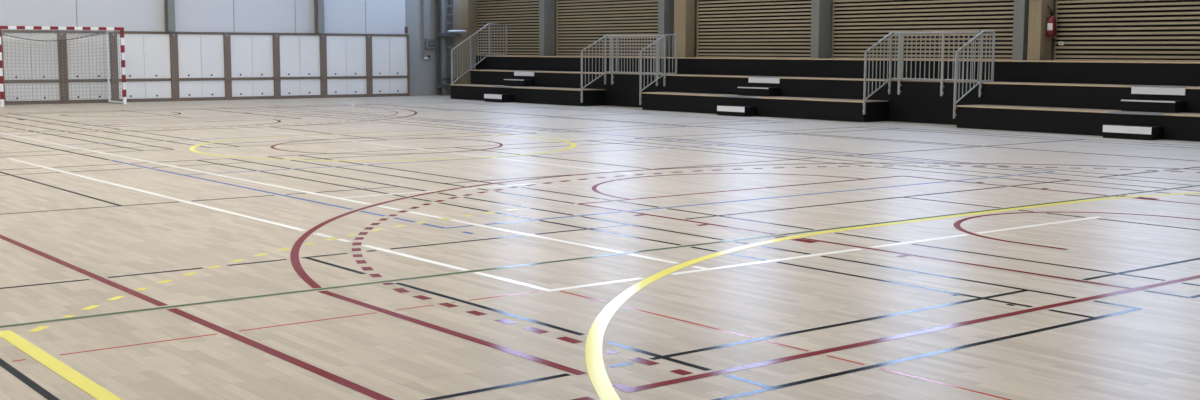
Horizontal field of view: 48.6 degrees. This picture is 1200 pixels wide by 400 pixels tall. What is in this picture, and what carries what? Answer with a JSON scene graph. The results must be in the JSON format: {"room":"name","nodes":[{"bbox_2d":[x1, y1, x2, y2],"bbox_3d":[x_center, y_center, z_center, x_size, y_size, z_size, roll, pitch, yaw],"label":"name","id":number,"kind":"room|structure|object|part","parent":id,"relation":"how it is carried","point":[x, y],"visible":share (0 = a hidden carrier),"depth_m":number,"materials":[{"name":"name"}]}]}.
{"room":"sports hall","nodes":[
{"label":"sports hall","id":0,"kind":"room"},
{"bbox_2d":[0,0,477,100],"bbox_3d":[-14.983,-7.755,36.090,28.000,10.550,0.250,-5,8,-38],"label":"wall","id":1,"kind":"structure","parent":0,"point":[215,16],"depth_m":39.82,"materials":[{"name":"white metal"}]},
{"bbox_2d":[164,0,175,31],"bbox_3d":[-12.329,-9.004,37.724,0.200,8.380,0.265,-5,8,-38],"label":"steel column","id":2,"kind":"structure","parent":1,"relation":"attached to","point":[169,5],"depth_m":38.07,"materials":[{"name":"grey metal"}]},
{"bbox_3d":[-16.037,-8.709,35.023,24.720,8.380,0.049,-5,8,-38],"label":"cladding panel","id":3,"kind":"part","parent":1,"relation":"part of","materials":[{"name":"white metal"}]},
{"bbox_2d":[314,0,324,32],"bbox_3d":[-8.645,-9.317,40.585,0.200,8.380,0.265,-5,8,-38],"label":"steel column","id":4,"kind":"structure","parent":1,"relation":"attached to","point":[318,4],"depth_m":40.93,"materials":[{"name":"grey metal"}]},
{"bbox_2d":[421,0,429,59],"bbox_3d":[-5.688,-6.251,43.406,0.282,3.330,0.096,-4,8,-32],"label":"conduit pipe","id":5,"kind":"object","parent":1,"relation":"attached to","point":[422,2],"visible":1,"depth_m":43.43,"materials":[{"name":"metal"}]},
{"bbox_2d":[425,39,435,48],"bbox_3d":[-5.531,-5.132,43.659,0.450,0.330,0.104,-5,8,-38],"label":"wall box","id":6,"kind":"object","parent":1,"relation":"attached to","point":[429,43],"visible":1,"depth_m":43.59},
{"bbox_3d":[-5.525,-5.127,43.612,0.240,0.190,0.010,-5,8,-38],"label":"inset panel","id":7,"kind":"part","parent":6,"relation":"part of","materials":[{"name":"grey metal"}]},
{"bbox_2d":[456,0,468,83],"bbox_3d":[-4.634,-5.320,44.322,0.540,3.620,0.138,-5,8,-38],"label":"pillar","id":8,"kind":"structure","parent":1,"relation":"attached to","point":[462,6],"depth_m":44.29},
{"bbox_2d":[539,0,554,55],"bbox_3d":[-1.622,-8.312,40.753,0.440,10.380,0.260,-5,8,-38],"label":"wall pillar","id":9,"kind":"structure","parent":0,"point":[546,7],"depth_m":40.97,"materials":[{"name":"grey paint"}]},
{"bbox_2d":[0,95,1199,399],"bbox_3d":[-1.990,-0.691,20.134,27.600,0.152,42.100,-5,8,-38],"label":"floor","id":10,"kind":"structure","parent":0,"point":[429,247],"depth_m":9.76,"materials":[{"name":"beige wood"}]},
{"bbox_2d":[1,30,5,104],"bbox_3d":[-16.057,-3.538,35.532,0.200,1.990,0.154,-5,8,-38],"label":"post","id":11,"kind":"object","parent":10,"relation":"on","point":[1,30],"visible":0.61,"depth_m":35.53,"materials":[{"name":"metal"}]},
{"bbox_2d":[2,30,59,104],"bbox_3d":[-15.409,-3.589,36.021,1.421,1.985,0.078,-5,8,-38],"label":"board","id":12,"kind":"object","parent":10,"relation":"on","point":[40,50],"visible":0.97,"depth_m":36.01,"materials":[{"name":"white laminate"}]},
{"bbox_3d":[-15.407,-4.548,35.913,1.421,0.055,0.078,-5,8,-38],"label":"rail","id":13,"kind":"part","parent":12,"relation":"part of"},
{"bbox_3d":[-15.418,-3.891,35.998,1.421,1.260,0.048,-5,8,-38],"label":"panel","id":14,"kind":"part","parent":12,"relation":"part of","materials":[{"name":"white laminate"}]},
{"bbox_3d":[-15.410,-3.224,36.062,1.421,0.070,0.078,-5,8,-38],"label":"rail","id":15,"kind":"part","parent":12,"relation":"part of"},
{"bbox_3d":[-15.420,-2.942,36.105,1.421,0.490,0.048,-5,8,-38],"label":"panel","id":16,"kind":"part","parent":12,"relation":"part of","materials":[{"name":"white laminate"}]},
{"bbox_3d":[-15.412,-2.648,36.127,1.421,0.090,0.078,-5,8,-38],"label":"rail","id":17,"kind":"part","parent":12,"relation":"part of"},
{"bbox_2d":[57,31,68,103],"bbox_3d":[-14.765,-3.648,36.536,0.230,1.990,0.154,-5,8,-38],"label":"post","id":18,"kind":"object","parent":10,"relation":"on","point":[64,92],"visible":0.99,"depth_m":36.48,"materials":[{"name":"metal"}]},
{"bbox_2d":[0,26,126,106],"bbox_3d":[-14.583,-3.595,35.670,3.220,2.080,1.353,-5,8,-38],"label":"goal","id":19,"kind":"object","parent":10,"relation":"on","point":[22,29],"visible":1,"depth_m":36.06,"materials":[{"name":"fabric"}]},
{"bbox_3d":[-13.368,-3.697,36.660,0.056,2.047,1.268,-5,8,-38],"label":"frame","id":20,"kind":"part","parent":19,"relation":"part of","materials":[{"name":"white metal"}]},
{"bbox_2d":[66,31,111,102],"bbox_3d":[-14.204,-3.692,36.957,1.171,1.985,0.078,-5,8,-38],"label":"board","id":21,"kind":"object","parent":10,"relation":"on","point":[73,82],"visible":0.79,"depth_m":36.93,"materials":[{"name":"white laminate"}]},
{"bbox_3d":[-14.201,-4.651,36.849,1.171,0.055,0.078,-5,8,-38],"label":"rail","id":22,"kind":"part","parent":21,"relation":"part of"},
{"bbox_3d":[-14.212,-3.994,36.935,1.171,1.260,0.048,-5,8,-38],"label":"panel","id":23,"kind":"part","parent":21,"relation":"part of","materials":[{"name":"white laminate"}]},
{"bbox_3d":[-14.205,-3.326,36.998,1.171,0.070,0.078,-5,8,-38],"label":"rail","id":24,"kind":"part","parent":21,"relation":"part of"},
{"bbox_3d":[-14.215,-3.045,37.042,1.171,0.490,0.048,-5,8,-38],"label":"panel","id":25,"kind":"part","parent":21,"relation":"part of","materials":[{"name":"white laminate"}]},
{"bbox_3d":[-14.206,-2.750,37.063,1.171,0.090,0.078,-5,8,-38],"label":"rail","id":26,"kind":"part","parent":21,"relation":"part of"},
{"bbox_2d":[109,31,119,100],"bbox_3d":[-13.669,-3.741,37.387,0.200,1.990,0.154,-5,8,-38],"label":"post","id":27,"kind":"object","parent":10,"relation":"on","point":[113,76],"visible":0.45,"depth_m":37.32,"materials":[{"name":"wood"}]},
{"bbox_2d":[117,31,171,101],"bbox_3d":[-12.988,-3.795,37.901,1.506,1.985,0.078,-5,8,-38],"label":"board","id":28,"kind":"object","parent":10,"relation":"on","point":[147,54],"visible":0.83,"depth_m":37.93,"materials":[{"name":"white laminate"}]},
{"bbox_3d":[-12.986,-4.754,37.793,1.506,0.055,0.078,-5,8,-38],"label":"rail","id":29,"kind":"part","parent":28,"relation":"part of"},
{"bbox_3d":[-12.997,-4.097,37.879,1.506,1.260,0.048,-5,8,-38],"label":"panel","id":30,"kind":"part","parent":28,"relation":"part of","materials":[{"name":"white laminate"}]},
{"bbox_3d":[-12.989,-3.430,37.942,1.506,0.070,0.078,-5,8,-38],"label":"rail","id":31,"kind":"part","parent":28,"relation":"part of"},
{"bbox_3d":[-12.999,-3.148,37.986,1.506,0.490,0.048,-5,8,-38],"label":"panel","id":32,"kind":"part","parent":28,"relation":"part of","materials":[{"name":"white laminate"}]},
{"bbox_3d":[-12.991,-2.853,38.007,1.506,0.090,0.078,-5,8,-38],"label":"rail","id":33,"kind":"part","parent":28,"relation":"part of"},
{"bbox_2d":[169,32,179,100],"bbox_3d":[-12.314,-3.857,38.440,0.220,1.990,0.154,-5,8,-38],"label":"post","id":34,"kind":"object","parent":10,"relation":"on","point":[174,64],"visible":1,"depth_m":38.38,"materials":[{"name":"wood"}]},
{"bbox_2d":[178,32,224,100],"bbox_3d":[-11.672,-3.907,38.923,1.386,1.985,0.078,-5,8,-38],"label":"board","id":35,"kind":"object","parent":10,"relation":"on","point":[200,55],"visible":1,"depth_m":38.90,"materials":[{"name":"white laminate"}]},
{"bbox_3d":[-11.681,-4.209,38.901,1.386,1.260,0.048,-5,8,-38],"label":"panel","id":36,"kind":"part","parent":35,"relation":"part of","materials":[{"name":"white laminate"}]},
{"bbox_3d":[-11.670,-4.866,38.815,1.386,0.055,0.078,-5,8,-38],"label":"rail","id":37,"kind":"part","parent":35,"relation":"part of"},
{"bbox_3d":[-11.673,-3.542,38.964,1.386,0.070,0.078,-5,8,-38],"label":"rail","id":38,"kind":"part","parent":35,"relation":"part of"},
{"bbox_3d":[-11.683,-3.260,39.008,1.386,0.490,0.048,-5,8,-38],"label":"panel","id":39,"kind":"part","parent":35,"relation":"part of","materials":[{"name":"white laminate"}]},
{"bbox_3d":[-11.675,-2.965,39.029,1.386,0.090,0.078,-5,8,-38],"label":"rail","id":40,"kind":"part","parent":35,"relation":"part of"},
{"bbox_2d":[222,32,231,99],"bbox_3d":[-11.053,-3.964,39.419,0.200,1.990,0.154,-5,8,-38],"label":"post","id":41,"kind":"object","parent":10,"relation":"on","point":[226,36],"visible":1,"depth_m":39.35,"materials":[{"name":"wood"}]},
{"bbox_2d":[230,33,273,99],"bbox_3d":[-10.435,-4.012,39.884,1.346,1.985,0.078,-5,8,-38],"label":"board","id":42,"kind":"object","parent":10,"relation":"on","point":[251,53],"visible":1,"depth_m":39.88,"materials":[{"name":"white laminate"}]},
{"bbox_3d":[-10.433,-4.971,39.776,1.346,0.055,0.078,-5,8,-38],"label":"rail","id":43,"kind":"part","parent":42,"relation":"part of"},
{"bbox_3d":[-10.444,-4.314,39.862,1.346,1.260,0.048,-5,8,-38],"label":"panel","id":44,"kind":"part","parent":42,"relation":"part of","materials":[{"name":"white laminate"}]},
{"bbox_3d":[-10.436,-3.647,39.925,1.346,0.070,0.078,-5,8,-38],"label":"rail","id":45,"kind":"part","parent":42,"relation":"part of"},
{"bbox_3d":[-10.446,-3.365,39.969,1.346,0.490,0.048,-5,8,-38],"label":"panel","id":46,"kind":"part","parent":42,"relation":"part of","materials":[{"name":"white laminate"}]},
{"bbox_3d":[-10.437,-3.071,39.990,1.346,0.090,0.078,-5,8,-38],"label":"rail","id":47,"kind":"part","parent":42,"relation":"part of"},
{"bbox_2d":[273,33,280,98],"bbox_3d":[-9.832,-4.067,40.367,0.200,1.990,0.154,-5,8,-38],"label":"post","id":48,"kind":"object","parent":10,"relation":"on","point":[276,40],"visible":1,"depth_m":40.31,"materials":[{"name":"wood"}]},
{"bbox_2d":[279,33,320,98],"bbox_3d":[-9.216,-4.116,40.831,1.341,1.985,0.078,-5,8,-38],"label":"board","id":49,"kind":"object","parent":10,"relation":"on","point":[299,52],"visible":1,"depth_m":40.82,"materials":[{"name":"white laminate"}]},
{"bbox_3d":[-9.224,-4.418,40.809,1.341,1.260,0.048,-5,8,-38],"label":"panel","id":50,"kind":"part","parent":49,"relation":"part of","materials":[{"name":"white laminate"}]},
{"bbox_3d":[-9.213,-5.075,40.723,1.341,0.055,0.078,-5,8,-38],"label":"rail","id":51,"kind":"part","parent":49,"relation":"part of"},
{"bbox_3d":[-9.216,-3.750,40.872,1.341,0.070,0.078,-5,8,-38],"label":"rail","id":52,"kind":"part","parent":49,"relation":"part of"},
{"bbox_3d":[-9.226,-3.469,40.916,1.341,0.490,0.048,-5,8,-38],"label":"panel","id":53,"kind":"part","parent":49,"relation":"part of","materials":[{"name":"white laminate"}]},
{"bbox_3d":[-9.218,-3.174,40.937,1.341,0.090,0.078,-5,8,-38],"label":"rail","id":54,"kind":"part","parent":49,"relation":"part of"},
{"bbox_2d":[318,33,327,97],"bbox_3d":[-8.610,-4.171,41.316,0.210,1.990,0.154,-5,8,-38],"label":"post","id":55,"kind":"object","parent":10,"relation":"on","point":[323,45],"visible":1,"depth_m":41.25,"materials":[{"name":"wood"}]},
{"bbox_2d":[326,34,366,97],"bbox_3d":[-7.973,-4.221,41.796,1.386,1.985,0.078,-5,8,-38],"label":"board","id":56,"kind":"object","parent":10,"relation":"on","point":[346,53],"visible":1,"depth_m":41.79,"materials":[{"name":"white laminate"}]},
{"bbox_3d":[-7.981,-4.523,41.774,1.386,1.260,0.048,-5,8,-38],"label":"panel","id":57,"kind":"part","parent":56,"relation":"part of","materials":[{"name":"white laminate"}]},
{"bbox_3d":[-7.970,-5.180,41.688,1.386,0.055,0.078,-5,8,-38],"label":"rail","id":58,"kind":"part","parent":56,"relation":"part of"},
{"bbox_3d":[-7.973,-3.856,41.838,1.386,0.070,0.078,-5,8,-38],"label":"rail","id":59,"kind":"part","parent":56,"relation":"part of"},
{"bbox_3d":[-7.983,-3.574,41.881,1.386,0.490,0.048,-5,8,-38],"label":"panel","id":60,"kind":"part","parent":56,"relation":"part of","materials":[{"name":"white laminate"}]},
{"bbox_3d":[-7.975,-3.280,41.903,1.386,0.090,0.078,-5,8,-38],"label":"rail","id":61,"kind":"part","parent":56,"relation":"part of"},
{"bbox_2d":[366,34,372,96],"bbox_3d":[-7.357,-4.278,42.289,0.190,1.990,0.154,-5,8,-38],"label":"post","id":62,"kind":"object","parent":10,"relation":"on","point":[369,75],"visible":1,"depth_m":42.23,"materials":[{"name":"wood"}]},
{"bbox_2d":[372,34,409,96],"bbox_3d":[-6.750,-4.327,42.764,1.351,1.985,0.148,-5,8,-38],"label":"board","id":63,"kind":"object","parent":10,"relation":"on","point":[390,52],"visible":0.98,"depth_m":42.75,"materials":[{"name":"white laminate"}]},
{"bbox_3d":[-6.773,-4.626,42.712,1.291,1.260,0.048,-5,8,-38],"label":"panel","id":64,"kind":"part","parent":63,"relation":"part of","materials":[{"name":"white laminate"}]},
{"bbox_3d":[-6.762,-5.283,42.626,1.291,0.055,0.078,-5,8,-38],"label":"rail","id":65,"kind":"part","parent":63,"relation":"part of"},
{"bbox_3d":[-6.766,-3.959,42.776,1.291,0.070,0.078,-5,8,-38],"label":"rail","id":66,"kind":"part","parent":63,"relation":"part of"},
{"bbox_3d":[-6.776,-3.677,42.819,1.291,0.490,0.048,-5,8,-38],"label":"panel","id":67,"kind":"part","parent":63,"relation":"part of","materials":[{"name":"white laminate"}]},
{"bbox_3d":[-6.767,-3.382,42.840,1.291,0.090,0.078,-5,8,-38],"label":"rail","id":68,"kind":"part","parent":63,"relation":"part of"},
{"bbox_2d":[435,0,465,94],"bbox_3d":[-4.945,-6.707,43.672,1.040,6.480,0.368,-5,8,-38],"label":"post","id":69,"kind":"object","parent":10,"relation":"on","point":[446,34],"visible":0.93,"depth_m":43.80,"materials":[{"name":"grey metal"}]},
{"bbox_3d":[-5.329,-6.695,43.555,0.130,6.480,0.080,-5,8,-38],"label":"guide rail","id":70,"kind":"part","parent":69,"relation":"part of","materials":[{"name":"grey metal"}]},
{"bbox_3d":[-5.067,-6.718,43.770,0.550,6.480,0.020,-5,8,-38],"label":"plate","id":71,"kind":"part","parent":69,"relation":"part of","materials":[{"name":"grey metal"}]},
{"bbox_2d":[484,94,512,102],"bbox_3d":[-2.941,-2.949,38.492,0.394,0.222,0.900,-5,8,-38],"label":"step","id":72,"kind":"structure","parent":10,"relation":"on","point":[501,98],"depth_m":38.24,"materials":[{"name":"black laminate"}]},
{"bbox_2d":[450,56,626,105],"bbox_3d":[-1.747,-3.568,39.124,2.357,1.317,7.050,-5,8,-38],"label":"bleachers","id":73,"kind":"object","parent":10,"relation":"on","point":[557,79],"visible":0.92,"depth_m":38.51,"materials":[{"name":"black laminate"}]},
{"bbox_2d":[451,23,506,83],"bbox_3d":[-3.804,-4.589,41.645,0.145,1.888,2.329,6,9,43],"label":"railing","id":74,"kind":"object","parent":73,"relation":"on","point":[488,24],"visible":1,"depth_m":41.69,"materials":[{"name":"metal"}]},
{"bbox_3d":[-4.545,-4.077,40.831,0.048,1.048,0.028,-5,8,-38],"label":"post","id":75,"kind":"part","parent":74,"relation":"part of","materials":[{"name":"metal"}]},
{"bbox_3d":[-4.031,-4.568,41.406,0.048,1.018,0.028,-5,8,-38],"label":"post","id":76,"kind":"part","parent":74,"relation":"part of","materials":[{"name":"metal"}]},
{"bbox_3d":[-3.804,-5.101,41.585,0.145,0.859,2.290,6,9,43],"label":"handrail","id":77,"kind":"part","parent":74,"relation":"part of","materials":[{"name":"metal"}]},
{"bbox_3d":[-3.806,-4.115,41.696,0.133,0.901,2.286,6,9,43],"label":"rail","id":78,"kind":"part","parent":74,"relation":"part of","materials":[{"name":"metal"}]},
{"bbox_3d":[-3.498,-5.058,41.989,0.048,0.993,0.028,-5,8,-38],"label":"post","id":79,"kind":"part","parent":74,"relation":"part of","materials":[{"name":"metal"}]},
{"bbox_3d":[-2.986,-5.091,42.388,0.048,0.973,0.028,-5,8,-38],"label":"post","id":80,"kind":"part","parent":74,"relation":"part of","materials":[{"name":"metal"}]},
{"bbox_2d":[504,79,533,86],"bbox_3d":[-2.375,-3.442,39.002,0.396,0.198,1.010,-5,8,-38],"label":"step","id":81,"kind":"structure","parent":73,"relation":"on","point":[507,82],"depth_m":38.75,"materials":[{"name":"black laminate"}]},
{"bbox_2d":[581,35,617,102],"bbox_3d":[-0.021,-3.553,35.937,1.238,1.810,0.052,-5,8,-38],"label":"guard rail","id":82,"kind":"object","parent":73,"relation":"attached to","point":[604,37],"visible":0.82,"depth_m":35.90,"materials":[{"name":"metal"}]},
{"bbox_3d":[-0.487,-3.299,35.592,0.048,1.380,0.028,-5,8,-38],"label":"post","id":83,"kind":"part","parent":82,"relation":"part of","materials":[{"name":"metal"}]},
{"bbox_3d":[-0.019,-4.228,35.853,1.200,0.449,0.040,-5,8,-38],"label":"handrail","id":84,"kind":"part","parent":82,"relation":"part of","materials":[{"name":"metal"}]},
{"bbox_3d":[-0.021,-3.240,35.965,1.196,0.466,0.028,-5,8,-38],"label":"rail","id":85,"kind":"part","parent":82,"relation":"part of","materials":[{"name":"metal"}]},
{"bbox_3d":[0.145,-3.787,36.032,0.048,1.295,0.028,-5,8,-38],"label":"post","id":86,"kind":"part","parent":82,"relation":"part of","materials":[{"name":"metal"}]},
{"bbox_3d":[0.453,-3.966,36.254,0.048,0.998,0.028,-5,8,-38],"label":"post","id":87,"kind":"part","parent":82,"relation":"part of","materials":[{"name":"metal"}]},
{"bbox_2d":[605,57,689,107],"bbox_3d":[1.529,-3.165,35.621,1.535,1.317,2.536,-5,8,-38],"label":"deck","id":88,"kind":"object","parent":10,"relation":"on","point":[624,92],"visible":0.57,"depth_m":35.42,"materials":[{"name":"black laminate"}]},
{"bbox_2d":[607,35,662,85],"bbox_3d":[0.911,-3.684,35.063,0.048,1.311,2.280,-5,8,-38],"label":"railing","id":89,"kind":"object","parent":88,"relation":"attached to","point":[611,71],"visible":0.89,"depth_m":35.16,"materials":[{"name":"metal"}]},
{"bbox_3d":[0.328,-3.758,35.797,0.032,1.290,0.048,-5,8,-38],"label":"post","id":90,"kind":"part","parent":89,"relation":"part of","materials":[{"name":"metal"}]},
{"bbox_3d":[0.910,-4.314,34.990,0.040,0.042,2.280,-5,8,-38],"label":"handrail","id":91,"kind":"part","parent":89,"relation":"part of","materials":[{"name":"metal"}]},
{"bbox_3d":[0.908,-3.365,35.097,0.030,0.030,2.280,-5,8,-38],"label":"rail","id":92,"kind":"part","parent":89,"relation":"part of","materials":[{"name":"metal"}]},
{"bbox_3d":[1.473,-3.591,34.340,0.032,1.290,0.048,-5,8,-38],"label":"post","id":93,"kind":"part","parent":89,"relation":"part of","materials":[{"name":"metal"}]},
{"bbox_2d":[674,0,694,56],"bbox_3d":[2.294,-4.389,36.223,0.340,3.620,0.480,-5,8,-38],"label":"timber post","id":94,"kind":"object","parent":10,"relation":"on","point":[684,10],"visible":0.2,"depth_m":36.03,"materials":[{"name":"beige wood"}]},
{"bbox_2d":[717,105,756,116],"bbox_3d":[3.160,-2.059,30.733,0.394,0.222,0.900,-5,8,-38],"label":"step","id":95,"kind":"structure","parent":10,"relation":"on","point":[725,110],"depth_m":30.51,"materials":[{"name":"black laminate"}]},
{"bbox_2d":[642,57,913,121],"bbox_3d":[4.228,-2.696,31.526,2.357,1.317,7.280,-5,8,-38],"label":"bleachers","id":96,"kind":"object","parent":10,"relation":"on","point":[810,88],"visible":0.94,"depth_m":30.84,"materials":[{"name":"black laminate"}]},
{"bbox_2d":[639,34,676,104],"bbox_3d":[1.501,-3.341,34.000,1.238,1.790,0.052,-5,8,-38],"label":"guard rail","id":97,"kind":"object","parent":96,"relation":"attached to","point":[665,35],"visible":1,"depth_m":33.98,"materials":[{"name":"metal"}]},
{"bbox_3d":[1.028,-3.088,33.665,0.048,1.360,0.028,-5,8,-38],"label":"post","id":98,"kind":"part","parent":97,"relation":"part of","materials":[{"name":"metal"}]},
{"bbox_3d":[1.496,-4.007,33.927,1.200,0.449,0.040,-5,8,-38],"label":"handrail","id":99,"kind":"part","parent":97,"relation":"part of","materials":[{"name":"metal"}]},
{"bbox_3d":[1.494,-3.019,34.039,1.196,0.466,0.028,-5,8,-38],"label":"rail","id":100,"kind":"part","parent":97,"relation":"part of","materials":[{"name":"metal"}]},
{"bbox_3d":[1.659,-3.566,34.107,0.048,1.295,0.028,-5,8,-38],"label":"post","id":101,"kind":"part","parent":97,"relation":"part of","materials":[{"name":"metal"}]},
{"bbox_3d":[1.967,-3.745,34.328,0.048,0.998,0.028,-5,8,-38],"label":"post","id":102,"kind":"part","parent":97,"relation":"part of","materials":[{"name":"metal"}]},
{"bbox_2d":[738,87,779,95],"bbox_3d":[3.726,-2.552,31.243,0.396,0.198,1.010,-5,8,-38],"label":"step","id":103,"kind":"structure","parent":96,"relation":"on","point":[748,91],"depth_m":31.01,"materials":[{"name":"black laminate"}]},
{"bbox_2d":[862,32,903,113],"bbox_3d":[6.025,-2.706,28.245,1.238,1.740,0.052,-5,8,-38],"label":"guard rail","id":104,"kind":"object","parent":96,"relation":"attached to","point":[890,33],"visible":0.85,"depth_m":28.15,"materials":[{"name":"metal"}]},
{"bbox_3d":[5.559,-2.452,27.900,0.048,1.310,0.028,-5,8,-38],"label":"post","id":105,"kind":"part","parent":104,"relation":"part of","materials":[{"name":"metal"}]},
{"bbox_3d":[6.025,-2.358,28.277,1.196,0.466,0.028,-5,8,-38],"label":"rail","id":106,"kind":"part","parent":104,"relation":"part of","materials":[{"name":"metal"}]},
{"bbox_3d":[6.027,-3.346,28.165,1.200,0.449,0.040,-5,8,-38],"label":"handrail","id":107,"kind":"part","parent":104,"relation":"part of","materials":[{"name":"metal"}]},
{"bbox_3d":[6.191,-2.905,28.345,0.048,1.295,0.028,-5,8,-38],"label":"post","id":108,"kind":"part","parent":104,"relation":"part of","materials":[{"name":"metal"}]},
{"bbox_3d":[6.498,-3.084,28.566,0.048,0.998,0.028,-5,8,-38],"label":"post","id":109,"kind":"part","parent":104,"relation":"part of","materials":[{"name":"metal"}]},
{"bbox_2d":[888,59,1007,124],"bbox_3d":[7.526,-2.290,27.996,1.535,1.317,2.376,-5,8,-38],"label":"bleachers","id":110,"kind":"object","parent":10,"relation":"on","point":[919,101],"visible":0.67,"depth_m":27.71,"materials":[{"name":"black laminate"}]},
{"bbox_2d":[892,31,978,95],"bbox_3d":[6.902,-2.810,27.446,0.048,1.311,2.140,-5,8,-38],"label":"railing","id":111,"kind":"object","parent":110,"relation":"attached to","point":[900,38],"visible":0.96,"depth_m":27.45,"materials":[{"name":"metal"}]},
{"bbox_3d":[6.343,-2.880,28.148,0.032,1.290,0.048,-5,8,-38],"label":"post","id":112,"kind":"part","parent":111,"relation":"part of","materials":[{"name":"metal"}]},
{"bbox_3d":[6.898,-2.491,27.479,0.030,0.030,2.140,-5,8,-38],"label":"rail","id":113,"kind":"part","parent":111,"relation":"part of","materials":[{"name":"metal"}]},
{"bbox_3d":[6.900,-3.440,27.372,0.040,0.042,2.140,-5,8,-38],"label":"handrail","id":114,"kind":"part","parent":111,"relation":"part of","materials":[{"name":"metal"}]},
{"bbox_3d":[7.026,-2.780,27.279,0.032,1.290,0.048,-5,8,-38],"label":"post","id":115,"kind":"part","parent":111,"relation":"part of","materials":[{"name":"metal"}]},
{"bbox_2d":[1027,0,1053,59],"bbox_3d":[9.102,-3.389,27.500,0.420,3.620,0.300,-5,8,-38],"label":"timber post","id":116,"kind":"object","parent":10,"relation":"on","point":[1039,47],"visible":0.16,"depth_m":27.35,"materials":[{"name":"beige wood"}]},
{"bbox_2d":[1046,5,1055,36],"bbox_3d":[9.247,-3.671,27.254,0.194,0.637,0.175,2,7,15],"label":"fire extinguisher","id":117,"kind":"object","parent":116,"relation":"attached to","point":[1051,22],"visible":1,"depth_m":27.21,"materials":[{"name":"red metal"}]},
{"bbox_2d":[957,60,1199,141],"bbox_3d":[10.182,-1.828,23.955,2.357,1.317,7.300,-5,8,-38],"label":"bleachers","id":118,"kind":"object","parent":10,"relation":"on","point":[1042,96],"visible":0.98,"depth_m":24.81,"materials":[{"name":"black laminate"}]},
{"bbox_2d":[953,30,994,118],"bbox_3d":[7.448,-2.503,26.434,1.238,1.730,0.052,-5,8,-38],"label":"guard rail","id":119,"kind":"object","parent":118,"relation":"attached to","point":[981,32],"visible":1,"depth_m":26.42,"materials":[{"name":"metal"}]},
{"bbox_3d":[6.975,-2.250,26.099,0.048,1.300,0.028,-5,8,-38],"label":"post","id":120,"kind":"part","parent":119,"relation":"part of","materials":[{"name":"metal"}]},
{"bbox_3d":[7.441,-2.151,26.477,1.196,0.466,0.028,-5,8,-38],"label":"rail","id":121,"kind":"part","parent":119,"relation":"part of","materials":[{"name":"metal"}]},
{"bbox_3d":[7.443,-3.140,26.364,1.200,0.449,0.040,-5,8,-38],"label":"handrail","id":122,"kind":"part","parent":119,"relation":"part of","materials":[{"name":"metal"}]},
{"bbox_3d":[7.607,-2.699,26.544,0.048,1.295,0.028,-5,8,-38],"label":"post","id":123,"kind":"part","parent":119,"relation":"part of","materials":[{"name":"metal"}]},
{"bbox_3d":[7.914,-2.877,26.765,0.048,0.998,0.028,-5,8,-38],"label":"post","id":124,"kind":"part","parent":119,"relation":"part of","materials":[{"name":"metal"}]},
{"bbox_2d":[1121,99,1186,112],"bbox_3d":[9.790,-1.667,23.532,0.396,0.198,1.010,-5,8,-38],"label":"step","id":125,"kind":"structure","parent":118,"relation":"on","point":[1131,104],"depth_m":23.35,"materials":[{"name":"black laminate"}]},
{"bbox_2d":[1103,124,1163,139],"bbox_3d":[9.224,-1.174,23.022,0.394,0.222,0.900,-5,8,-38],"label":"step","id":126,"kind":"structure","parent":10,"relation":"on","point":[1137,132],"depth_m":22.82,"materials":[{"name":"black laminate"}]},
{"bbox_2d":[658,0,673,56],"bbox_3d":[1.857,-7.804,36.330,0.440,10.380,0.260,-5,8,-38],"label":"wall pillar","id":127,"kind":"structure","parent":0,"point":[665,7],"depth_m":36.54,"materials":[{"name":"grey paint"}]},
{"bbox_2d":[555,0,1057,59],"bbox_3d":[8.996,-6.790,28.074,0.250,10.550,42.100,-5,8,-38],"label":"wall","id":128,"kind":"structure","parent":0,"point":[696,1],"depth_m":36.21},
{"bbox_2d":[469,0,538,69],"bbox_3d":[-2.937,-5.167,43.005,0.493,3.620,4.300,-5,8,-38],"label":"panel","id":129,"kind":"object","parent":128,"relation":"attached to","point":[521,17],"visible":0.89,"depth_m":43.24,"materials":[{"name":"brown wood"}]},
{"bbox_2d":[556,0,657,56],"bbox_3d":[0.344,-4.719,39.103,0.158,3.620,5.370,-5,8,-38],"label":"panel","id":130,"kind":"object","parent":128,"relation":"attached to","point":[581,23],"visible":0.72,"depth_m":39.28,"materials":[{"name":"brown wood"}]},
{"bbox_2d":[696,0,811,57],"bbox_3d":[4.088,-4.173,34.343,0.158,3.620,4.610,-5,8,-38],"label":"panel","id":131,"kind":"object","parent":128,"relation":"attached to","point":[727,28],"visible":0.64,"depth_m":34.39,"materials":[{"name":"brown wood"}]},
{"bbox_2d":[831,0,1013,59],"bbox_3d":[7.348,-3.697,30.198,0.158,3.620,5.420,-5,8,-38],"label":"panel","id":132,"kind":"object","parent":128,"relation":"attached to","point":[858,24],"visible":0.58,"depth_m":30.20,"materials":[{"name":"brown wood"}]},
{"bbox_2d":[1053,0,1199,61],"bbox_3d":[10.986,-3.166,25.571,0.158,3.620,5.000,-5,8,-38],"label":"panel","id":133,"kind":"object","parent":128,"relation":"attached to","point":[1089,30],"visible":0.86,"depth_m":26.22,"materials":[{"name":"brown wood"}]},
{"bbox_2d":[810,0,831,58],"bbox_3d":[5.366,-7.292,31.868,0.440,10.380,0.260,-5,8,-38],"label":"wall pillar","id":134,"kind":"structure","parent":0,"point":[821,10],"depth_m":32.10,"materials":[{"name":"grey paint"}]},
{"bbox_2d":[1012,0,1028,59],"bbox_3d":[8.875,-6.780,27.405,0.440,10.380,0.260,-5,8,-38],"label":"wall pillar","id":135,"kind":"structure","parent":0,"point":[1021,7],"depth_m":27.61,"materials":[{"name":"grey paint"}]}
]}

